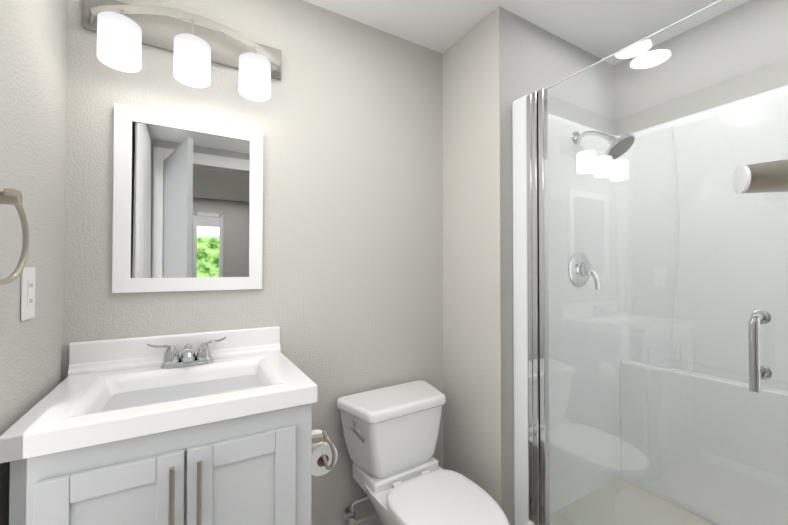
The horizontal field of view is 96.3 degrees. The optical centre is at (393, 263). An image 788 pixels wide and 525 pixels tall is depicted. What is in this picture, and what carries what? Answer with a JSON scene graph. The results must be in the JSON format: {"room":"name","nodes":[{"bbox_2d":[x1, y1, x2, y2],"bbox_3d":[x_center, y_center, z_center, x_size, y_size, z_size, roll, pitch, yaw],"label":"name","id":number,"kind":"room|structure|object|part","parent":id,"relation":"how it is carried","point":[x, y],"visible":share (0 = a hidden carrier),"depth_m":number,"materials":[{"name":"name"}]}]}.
{"room":"bathroom","nodes":[
{"label":"bathroom","id":0,"kind":"room"},
{"bbox_2d":[0,0,66,524],"bbox_3d":[-0.528,0.030,0.098,0.100,2.450,2.400,0,-1,-30],"label":"wall","id":1,"kind":"structure","parent":0,"point":[33,52],"depth_m":0.93,"materials":[{"name":"grey paint"}]},
{"bbox_2d":[0,188,29,284],"bbox_3d":[-0.736,-0.058,0.644,0.084,0.193,0.178,0,-1,-30],"label":"towel ring","id":2,"kind":"object","parent":1,"relation":"attached to","point":[10,196],"visible":1,"depth_m":0.70,"materials":[{"name":"silver metal"}]},
{"bbox_2d":[21,267,35,320],"bbox_3d":[-0.929,0.075,0.898,0.008,0.132,0.077,0,-1,-30],"label":"outlet","id":3,"kind":"object","parent":1,"relation":"attached to","point":[28,275],"visible":0.9,"depth_m":0.89,"materials":[{"name":"white plastic"}]},
{"bbox_2d":[62,0,442,524],"bbox_3d":[-0.472,0.052,1.564,1.668,2.450,0.120,0,-1,-30],"label":"wall","id":4,"kind":"structure","parent":0,"point":[346,117],"depth_m":1.52,"materials":[{"name":"grey paint"}]},
{"bbox_2d":[68,326,280,375],"bbox_3d":[-0.769,0.312,1.317,0.666,0.100,0.037,0,-1,-30],"label":"backsplash","id":5,"kind":"structure","parent":4,"relation":"attached to","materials":[{"name":"white stone"}]},
{"bbox_2d":[83,0,281,100],"bbox_3d":[-0.726,-0.788,1.283,0.650,0.271,0.168,0,-1,-30],"label":"sconce","id":6,"kind":"object","parent":4,"relation":"attached to","point":[125,31],"visible":1,"depth_m":1.26,"materials":[{"name":"white glass"}]},
{"bbox_3d":[-0.758,-0.225,1.343,0.490,0.656,0.018,0,-1,-30],"label":"mirror","id":7,"kind":"part","parent":4,"relation":"part of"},
{"label":"glass","id":8,"kind":"part","parent":4,"relation":"part of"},
{"bbox_2d":[348,513,382,524],"bbox_3d":[-0.108,1.248,1.703,0.854,0.062,0.011,0,-1,-30],"label":"baseboard","id":9,"kind":"structure","parent":4,"relation":"attached to","point":[373,519],"depth_m":1.70,"materials":[{"name":"white"}]},
{"bbox_2d":[303,0,748,65],"bbox_3d":[0.800,-1.237,-0.761,3.920,0.060,5.450,0,-1,-30],"label":"ceiling","id":10,"kind":"structure","parent":0,"point":[601,29],"depth_m":1.68,"materials":[{"name":"white paint"}]},
{"bbox_2d":[443,6,613,524],"bbox_3d":[0.804,0.059,2.075,1.052,2.450,0.515,0,-1,-30],"label":"wall","id":11,"kind":"structure","parent":0,"point":[498,61],"depth_m":1.72,"materials":[{"name":"paint"}]},
{"bbox_2d":[614,0,787,134],"bbox_3d":[1.753,0.049,1.376,0.110,2.450,1.645,0,-1,-30],"label":"wall","id":12,"kind":"structure","parent":0,"point":[696,54],"depth_m":1.70,"materials":[{"name":"grey paint"}]},
{"bbox_3d":[0.800,1.273,-0.797,3.920,0.060,5.450,0,-1,-30],"label":"floor","id":13,"kind":"structure","parent":0,"visible":0},
{"bbox_2d":[0,326,337,524],"bbox_3d":[-0.593,0.765,1.114,0.777,1.011,0.552,0,-1,-30],"label":"bathroom vanity","id":14,"kind":"object","parent":13,"relation":"on","point":[207,428],"visible":1,"depth_m":0.94,"materials":[{"name":"grey paint"}]},
{"bbox_2d":[146,337,225,368],"bbox_3d":[-0.722,0.316,1.238,0.247,0.092,0.129,0,-1,-30],"label":"faucet","id":15,"kind":"object","parent":14,"relation":"on","point":[204,359],"depth_m":1.25,"materials":[{"name":"silver metal"}]},
{"bbox_2d":[337,380,509,524],"bbox_3d":[0.130,0.933,1.415,0.491,0.682,0.754,1,-1,-33],"label":"toilet","id":16,"kind":"object","parent":13,"relation":"on","point":[401,476],"visible":1,"depth_m":1.46,"materials":[{"name":"white ceramic"}]},
{"bbox_3d":[-0.153,0.690,1.447,0.024,0.058,0.119,1,-1,-33],"label":"lever","id":17,"kind":"part","parent":16,"relation":"part of","materials":[{"name":"silver metal"}]},
{"bbox_3d":[0.009,0.767,1.603,0.470,0.253,0.235,1,-1,-33],"label":"tank","id":18,"kind":"part","parent":16,"relation":"part of","materials":[{"name":"white ceramic"}]},
{"bbox_3d":[0.203,0.908,1.303,0.372,0.038,0.487,1,-1,-33],"label":"seat","id":19,"kind":"part","parent":16,"relation":"part of","materials":[{"name":"white plastic"}]},
{"bbox_2d":[512,0,787,524],"bbox_3d":[1.258,0.255,1.091,1.000,2.030,1.634,0,-1,-30],"label":"shower stall","id":20,"kind":"object","parent":13,"relation":"on","point":[650,314],"visible":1,"depth_m":1.55,"materials":[{"name":"white plastic"}]},
{"bbox_3d":[1.638,0.234,1.211,0.071,1.825,1.255,0,-1,-30],"label":"panel","id":21,"kind":"part","parent":20,"relation":"part of","materials":[{"name":"clear glass"}]},
{"bbox_3d":[0.929,0.221,0.903,0.066,0.202,0.037,0,-1,-30],"label":"handle","id":22,"kind":"part","parent":20,"relation":"part of","materials":[{"name":"silver metal"}]}
]}

